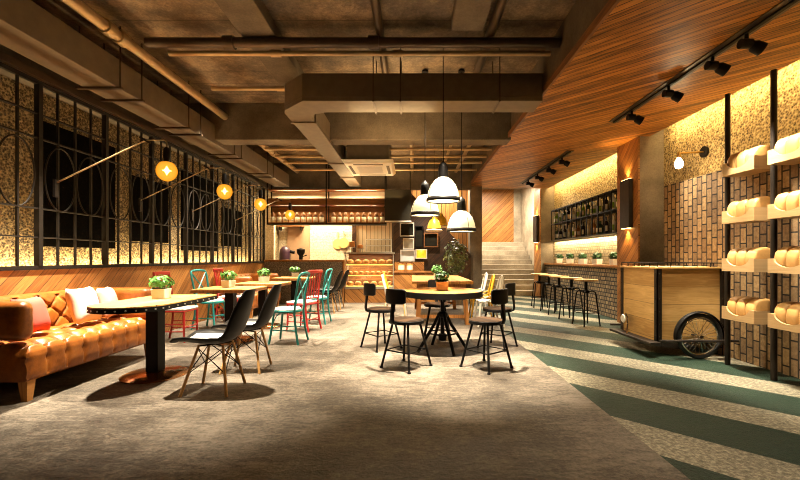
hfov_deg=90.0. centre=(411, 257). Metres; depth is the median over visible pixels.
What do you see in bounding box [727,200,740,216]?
bread loaf
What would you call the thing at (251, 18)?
beam
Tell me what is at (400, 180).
beam
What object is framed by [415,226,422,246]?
cube shelf
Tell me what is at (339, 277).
shell chair
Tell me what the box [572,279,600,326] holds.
bar stool
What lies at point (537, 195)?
cladding
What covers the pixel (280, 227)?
shelf
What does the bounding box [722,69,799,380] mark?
rack
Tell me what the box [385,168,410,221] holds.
menu board
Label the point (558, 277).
bar stool
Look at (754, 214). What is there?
tray
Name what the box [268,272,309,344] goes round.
chair
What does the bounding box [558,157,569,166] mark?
track spotlight
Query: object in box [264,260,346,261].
countertop
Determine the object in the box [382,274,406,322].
metal chair
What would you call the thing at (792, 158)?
tray
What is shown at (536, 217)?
wall light
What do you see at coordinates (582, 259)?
potted plant
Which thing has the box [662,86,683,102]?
track spotlight
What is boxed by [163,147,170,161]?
socket
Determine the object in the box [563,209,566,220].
bottle
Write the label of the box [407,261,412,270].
candy jar
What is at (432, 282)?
stool
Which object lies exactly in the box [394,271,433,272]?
countertop
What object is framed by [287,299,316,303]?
cushion
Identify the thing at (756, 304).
bread loaf
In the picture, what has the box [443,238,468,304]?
potted tree
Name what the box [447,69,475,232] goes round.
pendant lamp
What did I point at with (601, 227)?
bottle
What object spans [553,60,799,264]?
wall
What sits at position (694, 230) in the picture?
brick wall
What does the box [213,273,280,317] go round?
leather sofa
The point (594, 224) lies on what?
bottle
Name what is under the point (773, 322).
tray
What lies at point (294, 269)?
potted plant
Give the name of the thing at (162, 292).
potted plant
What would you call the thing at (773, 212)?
tray
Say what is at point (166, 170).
wall lamp
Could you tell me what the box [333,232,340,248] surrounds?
board
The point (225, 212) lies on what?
wall panel
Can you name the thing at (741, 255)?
bread loaf
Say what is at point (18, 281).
panelling
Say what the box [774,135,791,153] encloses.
bread loaf
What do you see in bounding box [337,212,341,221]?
storage jar
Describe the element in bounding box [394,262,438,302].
counter
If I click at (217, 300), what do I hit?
cushion
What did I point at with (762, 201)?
bread loaf
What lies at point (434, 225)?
pendant lamp
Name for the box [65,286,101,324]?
throw pillow
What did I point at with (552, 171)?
track spotlight
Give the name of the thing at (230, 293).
cafe table
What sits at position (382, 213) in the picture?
storage jar
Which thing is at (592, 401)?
floor
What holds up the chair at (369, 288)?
on the floor
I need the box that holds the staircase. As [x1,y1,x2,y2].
[482,242,533,295]
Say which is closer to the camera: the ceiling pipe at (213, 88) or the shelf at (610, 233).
the ceiling pipe at (213, 88)
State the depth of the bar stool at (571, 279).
8.10 m
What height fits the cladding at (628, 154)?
3.400 m
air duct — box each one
[0,0,288,186]
[285,48,542,186]
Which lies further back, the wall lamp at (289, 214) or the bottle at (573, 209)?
the bottle at (573, 209)
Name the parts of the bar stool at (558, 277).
leg, seat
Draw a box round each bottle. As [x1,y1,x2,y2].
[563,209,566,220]
[563,226,566,237]
[568,225,570,237]
[570,208,575,219]
[574,225,580,236]
[577,205,579,217]
[582,203,584,216]
[582,222,584,235]
[587,201,589,214]
[587,221,590,234]
[590,202,597,214]
[593,220,595,234]
[596,221,603,233]
[599,198,601,212]
[605,196,608,210]
[605,217,608,232]
[612,193,615,208]
[612,216,615,231]
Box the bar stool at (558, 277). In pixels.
[548,276,568,315]
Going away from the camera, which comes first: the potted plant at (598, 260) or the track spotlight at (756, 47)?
the track spotlight at (756, 47)
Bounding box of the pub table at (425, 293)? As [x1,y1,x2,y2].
[404,287,482,355]
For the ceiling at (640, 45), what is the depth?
4.79 m
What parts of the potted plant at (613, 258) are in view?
pot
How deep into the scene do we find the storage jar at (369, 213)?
11.31 m
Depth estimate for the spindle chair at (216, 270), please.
7.75 m
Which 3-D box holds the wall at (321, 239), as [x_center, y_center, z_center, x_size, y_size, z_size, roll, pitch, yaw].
[-1.225,-0.750,13.475,6.450,4.000,0.150,0,0,0]
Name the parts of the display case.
panel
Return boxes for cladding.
[534,189,540,297]
[617,136,639,322]
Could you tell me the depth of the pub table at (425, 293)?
5.30 m
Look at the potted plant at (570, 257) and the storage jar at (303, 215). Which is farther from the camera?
the storage jar at (303, 215)
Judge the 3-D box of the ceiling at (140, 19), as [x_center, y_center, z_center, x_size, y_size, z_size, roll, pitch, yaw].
[0.000,-2.825,6.950,9.200,0.150,18.900,0,0,0]
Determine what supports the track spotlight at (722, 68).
attached to the track rail at (783, 6)
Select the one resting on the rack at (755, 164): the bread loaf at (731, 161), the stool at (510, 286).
the bread loaf at (731, 161)
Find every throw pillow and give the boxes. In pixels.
[10,296,50,331]
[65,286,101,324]
[95,286,117,318]
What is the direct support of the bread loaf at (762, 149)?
on the rack at (755, 164)
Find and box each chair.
[152,271,197,342]
[169,288,255,397]
[190,269,224,329]
[211,284,281,374]
[213,268,240,320]
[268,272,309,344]
[286,270,322,331]
[302,268,332,324]
[312,271,342,313]
[322,270,348,309]
[360,283,402,352]
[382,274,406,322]
[383,273,406,313]
[463,272,488,314]
[469,274,494,317]
[474,275,504,326]
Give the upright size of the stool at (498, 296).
0.908 m
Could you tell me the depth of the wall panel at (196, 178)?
8.26 m
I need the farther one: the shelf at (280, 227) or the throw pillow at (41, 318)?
the shelf at (280, 227)
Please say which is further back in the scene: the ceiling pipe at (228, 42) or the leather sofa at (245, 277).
the leather sofa at (245, 277)
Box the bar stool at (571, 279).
[558,277,583,320]
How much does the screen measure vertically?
2.106 m
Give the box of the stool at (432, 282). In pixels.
[424,279,452,341]
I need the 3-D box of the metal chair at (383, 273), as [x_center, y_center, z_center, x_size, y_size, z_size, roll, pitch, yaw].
[-0.375,0.787,8.751,0.518,0.932,0.458,0,0,2]
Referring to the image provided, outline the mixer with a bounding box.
[279,246,294,259]
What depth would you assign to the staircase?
14.39 m
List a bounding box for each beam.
[179,103,510,144]
[214,0,303,91]
[259,163,471,189]
[451,0,492,30]
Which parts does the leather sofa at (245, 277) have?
backrest, armrest, seat, armrest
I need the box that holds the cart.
[609,262,738,358]
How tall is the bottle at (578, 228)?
0.300 m
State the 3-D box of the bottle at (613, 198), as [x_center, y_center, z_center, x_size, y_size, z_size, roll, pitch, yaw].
[4.250,-1.183,8.447,0.097,0.360,0.098,0,0,0]
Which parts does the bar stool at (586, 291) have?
leg, leg, seat, screw post, leg, leg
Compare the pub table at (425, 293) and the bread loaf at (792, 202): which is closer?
the bread loaf at (792, 202)
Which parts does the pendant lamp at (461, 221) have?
lamp shade, cord, cord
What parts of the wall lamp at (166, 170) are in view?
wall plate, arm, globe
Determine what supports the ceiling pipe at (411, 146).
attached to the beam at (246, 123)
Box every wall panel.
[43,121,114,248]
[132,175,168,242]
[181,170,216,250]
[221,207,240,246]
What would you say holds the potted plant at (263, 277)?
on the cafe table at (262, 294)
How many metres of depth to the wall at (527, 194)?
15.04 m
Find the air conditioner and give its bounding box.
[341,145,395,175]
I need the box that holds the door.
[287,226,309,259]
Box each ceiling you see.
[31,0,576,188]
[472,0,608,178]
[472,0,799,187]
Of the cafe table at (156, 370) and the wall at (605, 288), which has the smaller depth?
the cafe table at (156, 370)
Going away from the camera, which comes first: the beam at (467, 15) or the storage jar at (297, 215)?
the beam at (467, 15)
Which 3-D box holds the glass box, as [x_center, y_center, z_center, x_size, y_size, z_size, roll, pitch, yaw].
[-0.950,-0.351,11.450,0.736,0.380,0.316,0,0,0]
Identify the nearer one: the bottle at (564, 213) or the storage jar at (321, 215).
the bottle at (564, 213)
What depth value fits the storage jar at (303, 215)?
11.31 m
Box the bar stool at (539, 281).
[531,273,547,307]
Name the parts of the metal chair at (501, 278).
leg, leg, seat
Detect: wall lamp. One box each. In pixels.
[53,136,177,196]
[138,165,232,211]
[191,183,266,220]
[234,198,294,227]
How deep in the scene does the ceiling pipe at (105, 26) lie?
4.68 m
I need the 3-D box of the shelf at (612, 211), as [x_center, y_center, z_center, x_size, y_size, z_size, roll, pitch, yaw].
[4.270,-0.990,9.935,0.280,0.024,3.870,0,0,0]
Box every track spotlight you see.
[535,174,543,181]
[546,166,556,174]
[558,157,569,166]
[626,111,644,124]
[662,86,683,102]
[704,56,730,75]
[736,33,767,55]
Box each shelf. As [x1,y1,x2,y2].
[266,163,386,225]
[277,226,303,230]
[400,223,413,236]
[400,250,414,260]
[403,238,413,249]
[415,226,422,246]
[415,249,426,258]
[424,233,437,246]
[551,189,616,211]
[551,208,616,224]
[551,232,616,240]
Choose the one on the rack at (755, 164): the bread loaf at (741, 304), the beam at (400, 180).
the bread loaf at (741, 304)
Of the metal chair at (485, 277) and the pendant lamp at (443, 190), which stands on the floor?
the metal chair at (485, 277)
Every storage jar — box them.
[271,212,274,221]
[277,212,281,221]
[283,212,287,221]
[295,212,299,221]
[301,212,305,221]
[307,212,311,221]
[313,212,317,221]
[319,212,323,221]
[331,212,335,221]
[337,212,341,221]
[343,212,347,221]
[350,212,353,221]
[356,212,359,221]
[362,212,365,221]
[368,212,371,221]
[374,212,377,221]
[380,212,383,221]
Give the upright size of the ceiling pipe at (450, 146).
0.068 m
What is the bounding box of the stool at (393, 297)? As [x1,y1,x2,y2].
[380,288,432,373]
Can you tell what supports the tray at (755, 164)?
on the rack at (755, 164)
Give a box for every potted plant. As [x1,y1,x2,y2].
[148,274,174,298]
[220,270,236,287]
[257,268,270,282]
[290,266,299,276]
[431,264,442,278]
[434,270,448,290]
[555,253,563,262]
[565,253,574,263]
[577,253,587,263]
[591,252,602,263]
[608,252,616,264]
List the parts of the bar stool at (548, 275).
leg, seat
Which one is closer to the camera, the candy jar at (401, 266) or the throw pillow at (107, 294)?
the throw pillow at (107, 294)
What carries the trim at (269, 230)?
attached to the wall at (7, 85)
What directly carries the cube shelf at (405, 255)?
attached to the wall at (435, 255)
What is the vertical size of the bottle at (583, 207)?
0.360 m
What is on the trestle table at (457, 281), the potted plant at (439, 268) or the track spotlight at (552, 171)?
the potted plant at (439, 268)
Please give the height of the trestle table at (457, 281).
0.820 m
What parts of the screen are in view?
post, post, rail, rail, rail, rail, rail, rail, post, post, post, post, post, post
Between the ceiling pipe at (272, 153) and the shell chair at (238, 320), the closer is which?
the shell chair at (238, 320)
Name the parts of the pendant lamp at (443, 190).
lamp shade, cord, cord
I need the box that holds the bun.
[355,281,361,285]
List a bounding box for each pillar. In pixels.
[468,186,481,299]
[535,186,553,295]
[640,129,663,265]
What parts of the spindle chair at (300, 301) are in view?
leg, seat frame, post, rail, post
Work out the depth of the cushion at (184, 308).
5.99 m
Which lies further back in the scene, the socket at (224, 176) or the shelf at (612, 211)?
the shelf at (612, 211)
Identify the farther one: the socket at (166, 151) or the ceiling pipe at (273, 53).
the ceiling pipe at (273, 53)
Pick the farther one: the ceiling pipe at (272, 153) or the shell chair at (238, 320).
the ceiling pipe at (272, 153)
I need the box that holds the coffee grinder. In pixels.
[297,248,306,259]
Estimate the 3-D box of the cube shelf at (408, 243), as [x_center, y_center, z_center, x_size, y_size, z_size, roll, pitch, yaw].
[-0.102,-0.415,11.760,0.320,0.330,0.200,0,0,0]
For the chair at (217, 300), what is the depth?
7.03 m
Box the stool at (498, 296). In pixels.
[459,288,512,374]
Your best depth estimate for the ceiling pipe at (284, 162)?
9.93 m
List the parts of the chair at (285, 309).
leg, leg, seat frame, post, post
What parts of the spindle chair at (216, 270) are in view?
post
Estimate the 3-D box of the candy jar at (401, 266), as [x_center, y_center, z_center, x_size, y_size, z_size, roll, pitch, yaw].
[-0.300,0.234,11.330,0.184,0.270,0.184,0,0,0]
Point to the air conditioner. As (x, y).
(362, 160)
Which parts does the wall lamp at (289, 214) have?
arm, globe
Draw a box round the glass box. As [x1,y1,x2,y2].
[365,239,391,251]
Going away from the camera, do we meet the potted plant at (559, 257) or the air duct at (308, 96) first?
the air duct at (308, 96)
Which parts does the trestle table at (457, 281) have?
leg, leg, leg, leg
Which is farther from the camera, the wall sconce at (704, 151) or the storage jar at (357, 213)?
the storage jar at (357, 213)
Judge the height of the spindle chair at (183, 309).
1.049 m
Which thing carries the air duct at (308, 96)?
hanging from the ceiling at (140, 19)
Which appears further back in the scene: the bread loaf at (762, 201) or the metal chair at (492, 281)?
the metal chair at (492, 281)
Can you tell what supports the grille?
attached to the air conditioner
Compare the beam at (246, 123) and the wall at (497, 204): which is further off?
the wall at (497, 204)
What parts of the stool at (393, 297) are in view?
leg, leg, seat, foot rail, leg, leg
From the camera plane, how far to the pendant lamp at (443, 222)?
9.79 m
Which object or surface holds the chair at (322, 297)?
on the floor
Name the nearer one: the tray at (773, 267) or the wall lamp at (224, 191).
the tray at (773, 267)
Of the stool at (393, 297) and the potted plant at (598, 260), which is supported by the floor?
the stool at (393, 297)
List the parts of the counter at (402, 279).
rail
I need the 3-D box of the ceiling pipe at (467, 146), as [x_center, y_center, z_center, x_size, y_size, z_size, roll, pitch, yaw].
[1.270,-2.500,9.525,0.090,0.088,4.110,0,0,0]
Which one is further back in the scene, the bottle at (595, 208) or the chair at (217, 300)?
the bottle at (595, 208)
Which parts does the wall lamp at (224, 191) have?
wall plate, arm, globe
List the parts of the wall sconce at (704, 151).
bulb, arm, wall plate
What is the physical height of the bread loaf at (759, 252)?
0.250 m
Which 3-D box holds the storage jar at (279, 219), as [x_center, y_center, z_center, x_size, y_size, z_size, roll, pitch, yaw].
[-3.773,-1.151,11.360,0.130,0.300,0.127,0,0,0]
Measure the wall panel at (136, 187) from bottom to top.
1.040 m
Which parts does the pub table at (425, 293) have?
leg, leg, screw post, leg, leg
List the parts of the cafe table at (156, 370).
post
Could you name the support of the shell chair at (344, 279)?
on the floor
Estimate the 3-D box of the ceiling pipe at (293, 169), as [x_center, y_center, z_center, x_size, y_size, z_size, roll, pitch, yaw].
[-0.730,-2.370,10.750,4.940,0.084,0.086,0,0,0]
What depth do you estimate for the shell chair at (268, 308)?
4.39 m
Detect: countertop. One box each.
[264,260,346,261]
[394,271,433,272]
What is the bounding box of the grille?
[357,167,383,173]
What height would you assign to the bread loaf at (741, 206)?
0.250 m
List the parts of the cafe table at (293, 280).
post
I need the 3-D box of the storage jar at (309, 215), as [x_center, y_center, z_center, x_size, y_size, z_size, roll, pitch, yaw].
[-2.913,-1.151,11.360,0.130,0.300,0.127,0,0,0]
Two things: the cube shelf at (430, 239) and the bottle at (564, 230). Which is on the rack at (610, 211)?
the bottle at (564, 230)
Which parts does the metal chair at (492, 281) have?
leg, leg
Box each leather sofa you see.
[0,287,150,401]
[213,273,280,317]
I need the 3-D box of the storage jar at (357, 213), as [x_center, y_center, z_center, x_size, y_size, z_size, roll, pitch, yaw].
[-1.537,-1.151,11.360,0.130,0.300,0.127,0,0,0]
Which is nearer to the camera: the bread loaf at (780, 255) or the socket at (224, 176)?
the bread loaf at (780, 255)
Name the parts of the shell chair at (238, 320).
leg, leg, leg, leg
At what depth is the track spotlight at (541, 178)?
10.06 m
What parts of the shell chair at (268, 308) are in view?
leg, leg, leg, leg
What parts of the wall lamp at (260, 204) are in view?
wall plate, arm, globe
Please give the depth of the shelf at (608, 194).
9.55 m
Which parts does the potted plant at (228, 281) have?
pot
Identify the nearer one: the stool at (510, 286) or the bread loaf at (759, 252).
the bread loaf at (759, 252)
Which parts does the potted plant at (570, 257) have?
pot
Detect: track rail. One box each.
[520,151,573,183]
[609,0,799,122]
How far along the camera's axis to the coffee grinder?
12.53 m
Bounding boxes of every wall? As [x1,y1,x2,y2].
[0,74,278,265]
[279,190,467,268]
[392,222,392,251]
[393,194,470,299]
[482,189,520,241]
[521,188,534,268]
[545,264,616,319]
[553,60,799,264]
[664,163,799,378]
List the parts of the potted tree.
pot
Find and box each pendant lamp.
[410,70,439,216]
[426,48,459,203]
[426,217,442,231]
[436,213,447,227]
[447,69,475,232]
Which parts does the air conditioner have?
panel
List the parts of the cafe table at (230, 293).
post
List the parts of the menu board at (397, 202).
panel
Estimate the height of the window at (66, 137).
1.500 m
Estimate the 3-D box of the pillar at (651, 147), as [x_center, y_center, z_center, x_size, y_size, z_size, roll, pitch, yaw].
[4.240,-0.750,7.435,0.420,4.000,0.730,0,0,0]
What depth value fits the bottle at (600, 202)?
9.00 m
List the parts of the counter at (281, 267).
panel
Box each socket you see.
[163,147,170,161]
[222,173,227,184]
[258,190,262,198]
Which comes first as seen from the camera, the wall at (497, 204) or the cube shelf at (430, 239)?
the cube shelf at (430, 239)
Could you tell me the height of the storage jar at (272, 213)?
0.300 m
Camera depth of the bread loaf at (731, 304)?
4.53 m
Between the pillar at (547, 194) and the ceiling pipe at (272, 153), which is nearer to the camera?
the ceiling pipe at (272, 153)
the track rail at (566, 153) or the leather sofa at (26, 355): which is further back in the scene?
the track rail at (566, 153)
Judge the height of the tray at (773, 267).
0.145 m
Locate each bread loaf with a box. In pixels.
[727,152,739,167]
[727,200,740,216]
[727,248,742,265]
[727,296,746,314]
[736,149,748,167]
[736,198,751,216]
[736,247,756,265]
[736,297,756,315]
[745,145,769,161]
[745,196,769,211]
[745,247,769,262]
[745,298,769,313]
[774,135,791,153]
[774,191,792,210]
[774,246,795,266]
[774,301,798,323]
[786,133,799,153]
[786,189,799,210]
[786,246,799,266]
[786,303,799,324]
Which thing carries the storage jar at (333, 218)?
on the shelf at (326, 201)
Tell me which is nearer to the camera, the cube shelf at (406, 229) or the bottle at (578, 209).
the bottle at (578, 209)
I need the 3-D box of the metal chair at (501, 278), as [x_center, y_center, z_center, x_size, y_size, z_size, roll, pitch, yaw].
[1.435,0.787,7.450,0.518,0.932,0.458,0,0,-2]
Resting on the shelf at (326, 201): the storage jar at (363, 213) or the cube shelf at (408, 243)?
the storage jar at (363, 213)
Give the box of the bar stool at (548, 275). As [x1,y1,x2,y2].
[540,274,557,311]
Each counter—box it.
[264,260,346,302]
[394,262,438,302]
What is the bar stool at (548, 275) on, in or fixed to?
on the floor
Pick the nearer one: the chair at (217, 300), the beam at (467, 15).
the beam at (467, 15)
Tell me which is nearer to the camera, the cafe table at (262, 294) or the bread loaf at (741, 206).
the bread loaf at (741, 206)
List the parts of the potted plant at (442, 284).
pot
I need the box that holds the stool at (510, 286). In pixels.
[477,283,517,351]
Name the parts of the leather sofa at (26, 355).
armrest, leg, backrest, seat, armrest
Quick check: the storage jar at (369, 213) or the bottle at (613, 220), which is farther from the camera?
the storage jar at (369, 213)
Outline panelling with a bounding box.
[0,263,263,330]
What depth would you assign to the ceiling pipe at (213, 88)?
5.93 m
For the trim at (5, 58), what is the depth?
5.27 m
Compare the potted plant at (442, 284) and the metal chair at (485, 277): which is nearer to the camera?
the potted plant at (442, 284)
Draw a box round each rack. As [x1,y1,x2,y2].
[551,189,616,240]
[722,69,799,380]
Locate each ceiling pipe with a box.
[61,0,227,119]
[144,35,560,49]
[168,50,550,56]
[211,86,284,90]
[258,145,298,172]
[264,148,491,150]
[275,155,486,157]
[283,161,481,163]
[293,169,476,170]
[370,0,388,72]
[410,145,413,172]
[444,145,451,160]
[454,145,470,172]
[473,0,507,72]
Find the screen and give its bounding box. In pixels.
[0,62,264,270]
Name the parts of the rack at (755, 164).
post, post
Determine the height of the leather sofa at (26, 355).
0.875 m
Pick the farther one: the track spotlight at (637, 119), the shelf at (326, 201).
the shelf at (326, 201)
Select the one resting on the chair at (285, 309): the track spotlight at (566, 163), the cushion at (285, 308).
the cushion at (285, 308)
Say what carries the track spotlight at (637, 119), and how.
attached to the track rail at (783, 6)
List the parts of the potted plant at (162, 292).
pot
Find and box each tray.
[722,155,769,176]
[722,207,769,223]
[722,258,767,271]
[722,306,769,324]
[768,147,799,164]
[768,204,799,218]
[768,258,799,273]
[768,313,799,332]
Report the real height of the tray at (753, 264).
0.145 m
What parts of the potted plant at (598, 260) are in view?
pot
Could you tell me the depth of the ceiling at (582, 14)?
4.59 m
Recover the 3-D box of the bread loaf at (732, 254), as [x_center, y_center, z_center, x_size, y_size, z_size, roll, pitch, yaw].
[3.730,0.008,4.558,0.210,0.250,0.122,0,0,0]
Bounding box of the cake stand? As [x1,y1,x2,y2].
[349,241,354,251]
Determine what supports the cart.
on the floor
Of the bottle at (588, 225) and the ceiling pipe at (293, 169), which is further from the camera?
the ceiling pipe at (293, 169)
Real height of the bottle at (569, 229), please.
0.360 m
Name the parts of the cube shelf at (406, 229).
panel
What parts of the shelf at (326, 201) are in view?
post, panel, panel, post, post, panel, panel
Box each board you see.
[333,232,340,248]
[339,231,348,247]
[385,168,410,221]
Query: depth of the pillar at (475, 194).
12.00 m
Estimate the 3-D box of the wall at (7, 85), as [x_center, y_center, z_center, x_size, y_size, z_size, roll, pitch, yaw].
[-4.525,-0.750,6.950,0.150,4.000,18.900,0,0,0]
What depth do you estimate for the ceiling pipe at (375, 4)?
4.51 m
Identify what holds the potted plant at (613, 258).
on the trim at (567, 264)
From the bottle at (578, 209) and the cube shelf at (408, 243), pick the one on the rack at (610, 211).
the bottle at (578, 209)
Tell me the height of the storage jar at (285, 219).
0.300 m
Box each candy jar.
[398,261,404,270]
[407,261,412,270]
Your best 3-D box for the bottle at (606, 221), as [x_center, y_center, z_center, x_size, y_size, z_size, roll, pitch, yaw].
[4.250,-0.713,8.744,0.097,0.360,0.098,0,0,0]
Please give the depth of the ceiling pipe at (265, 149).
8.67 m
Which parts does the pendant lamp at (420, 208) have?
lamp shade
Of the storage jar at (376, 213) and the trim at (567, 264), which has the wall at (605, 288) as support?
the trim at (567, 264)
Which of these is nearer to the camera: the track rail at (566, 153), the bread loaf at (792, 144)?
the bread loaf at (792, 144)
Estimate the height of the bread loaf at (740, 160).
0.250 m
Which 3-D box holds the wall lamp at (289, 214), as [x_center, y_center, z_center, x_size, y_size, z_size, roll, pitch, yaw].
[-3.410,-1.050,9.250,1.400,0.699,0.220,0,0,0]
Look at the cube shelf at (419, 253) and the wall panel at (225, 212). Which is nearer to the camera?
the wall panel at (225, 212)
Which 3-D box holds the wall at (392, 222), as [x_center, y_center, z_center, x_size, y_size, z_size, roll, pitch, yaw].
[-0.550,-0.750,12.690,0.100,4.000,1.420,0,0,0]
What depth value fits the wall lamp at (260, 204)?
7.42 m
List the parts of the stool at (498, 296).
leg, leg, seat, foot rail, leg, leg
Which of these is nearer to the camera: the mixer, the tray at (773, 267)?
the tray at (773, 267)
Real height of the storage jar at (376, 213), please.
0.300 m
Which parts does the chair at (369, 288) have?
leg, leg, seat, foot rail, leg, leg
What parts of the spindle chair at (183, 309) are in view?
rail, post, seat frame, leg, leg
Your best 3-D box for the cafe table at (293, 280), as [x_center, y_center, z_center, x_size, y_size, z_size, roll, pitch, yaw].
[-2.720,0.849,9.250,0.820,0.802,0.740,0,0,0]
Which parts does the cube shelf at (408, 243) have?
panel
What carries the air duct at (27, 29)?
hanging from the ceiling at (140, 19)
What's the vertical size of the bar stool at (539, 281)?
0.857 m
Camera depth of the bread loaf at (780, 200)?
3.93 m
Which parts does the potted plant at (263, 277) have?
pot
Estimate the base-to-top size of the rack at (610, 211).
0.894 m
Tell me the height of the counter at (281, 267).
1.200 m
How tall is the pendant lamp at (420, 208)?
2.129 m
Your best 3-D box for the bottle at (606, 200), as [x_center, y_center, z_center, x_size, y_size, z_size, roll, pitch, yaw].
[4.250,-1.183,8.744,0.097,0.360,0.098,0,0,0]
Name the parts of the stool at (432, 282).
leg, seat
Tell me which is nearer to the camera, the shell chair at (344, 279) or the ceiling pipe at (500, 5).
the ceiling pipe at (500, 5)
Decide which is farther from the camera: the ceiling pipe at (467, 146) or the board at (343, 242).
the board at (343, 242)
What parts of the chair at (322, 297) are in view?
post, post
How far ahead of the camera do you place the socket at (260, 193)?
7.42 m
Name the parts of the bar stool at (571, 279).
leg, leg, seat, leg, leg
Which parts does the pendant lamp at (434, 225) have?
lamp shade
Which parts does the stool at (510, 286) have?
leg, leg, seat, foot rail, leg, leg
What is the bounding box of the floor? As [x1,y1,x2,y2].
[0,296,799,479]
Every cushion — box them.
[165,306,197,310]
[206,298,222,301]
[275,306,300,310]
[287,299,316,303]
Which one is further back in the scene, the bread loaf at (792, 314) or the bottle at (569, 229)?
the bottle at (569, 229)
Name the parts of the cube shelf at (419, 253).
panel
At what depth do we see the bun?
11.35 m
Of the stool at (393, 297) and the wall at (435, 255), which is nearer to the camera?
the stool at (393, 297)
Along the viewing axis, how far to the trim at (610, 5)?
4.32 m
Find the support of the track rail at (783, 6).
attached to the ceiling at (640, 45)
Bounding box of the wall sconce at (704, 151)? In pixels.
[674,146,708,168]
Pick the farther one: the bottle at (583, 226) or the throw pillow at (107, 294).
the bottle at (583, 226)
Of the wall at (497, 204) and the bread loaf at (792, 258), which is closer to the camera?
the bread loaf at (792, 258)
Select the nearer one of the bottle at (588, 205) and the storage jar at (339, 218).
the bottle at (588, 205)
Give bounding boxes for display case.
[344,252,394,302]
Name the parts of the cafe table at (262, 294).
post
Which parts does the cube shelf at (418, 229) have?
panel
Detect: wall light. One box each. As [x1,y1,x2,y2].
[533,215,538,242]
[620,178,632,228]
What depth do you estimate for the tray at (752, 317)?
4.25 m
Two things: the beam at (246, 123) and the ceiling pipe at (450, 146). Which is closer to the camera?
the beam at (246, 123)
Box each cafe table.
[87,295,216,383]
[190,286,266,344]
[235,281,291,329]
[271,277,314,313]
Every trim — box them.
[0,51,268,188]
[265,190,274,259]
[352,226,355,251]
[471,0,620,183]
[544,263,616,267]
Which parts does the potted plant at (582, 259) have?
pot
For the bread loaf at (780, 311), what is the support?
on the rack at (755, 164)
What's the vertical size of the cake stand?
0.320 m
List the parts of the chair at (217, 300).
post, rail, post, seat frame, leg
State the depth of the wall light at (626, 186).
7.32 m
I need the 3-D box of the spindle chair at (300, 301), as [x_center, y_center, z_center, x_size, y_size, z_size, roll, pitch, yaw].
[-1.873,0.730,6.969,0.485,1.049,0.405,0,0,22]
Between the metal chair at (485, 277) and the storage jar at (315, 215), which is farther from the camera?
the storage jar at (315, 215)
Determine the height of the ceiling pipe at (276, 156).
0.084 m
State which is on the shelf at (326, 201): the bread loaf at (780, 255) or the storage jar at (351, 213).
the storage jar at (351, 213)
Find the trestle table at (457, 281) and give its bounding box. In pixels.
[412,275,473,324]
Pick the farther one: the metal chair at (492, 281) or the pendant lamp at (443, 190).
the metal chair at (492, 281)
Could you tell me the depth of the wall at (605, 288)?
9.25 m
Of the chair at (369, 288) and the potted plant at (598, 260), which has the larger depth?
the potted plant at (598, 260)
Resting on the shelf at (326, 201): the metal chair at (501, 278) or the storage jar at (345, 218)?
the storage jar at (345, 218)

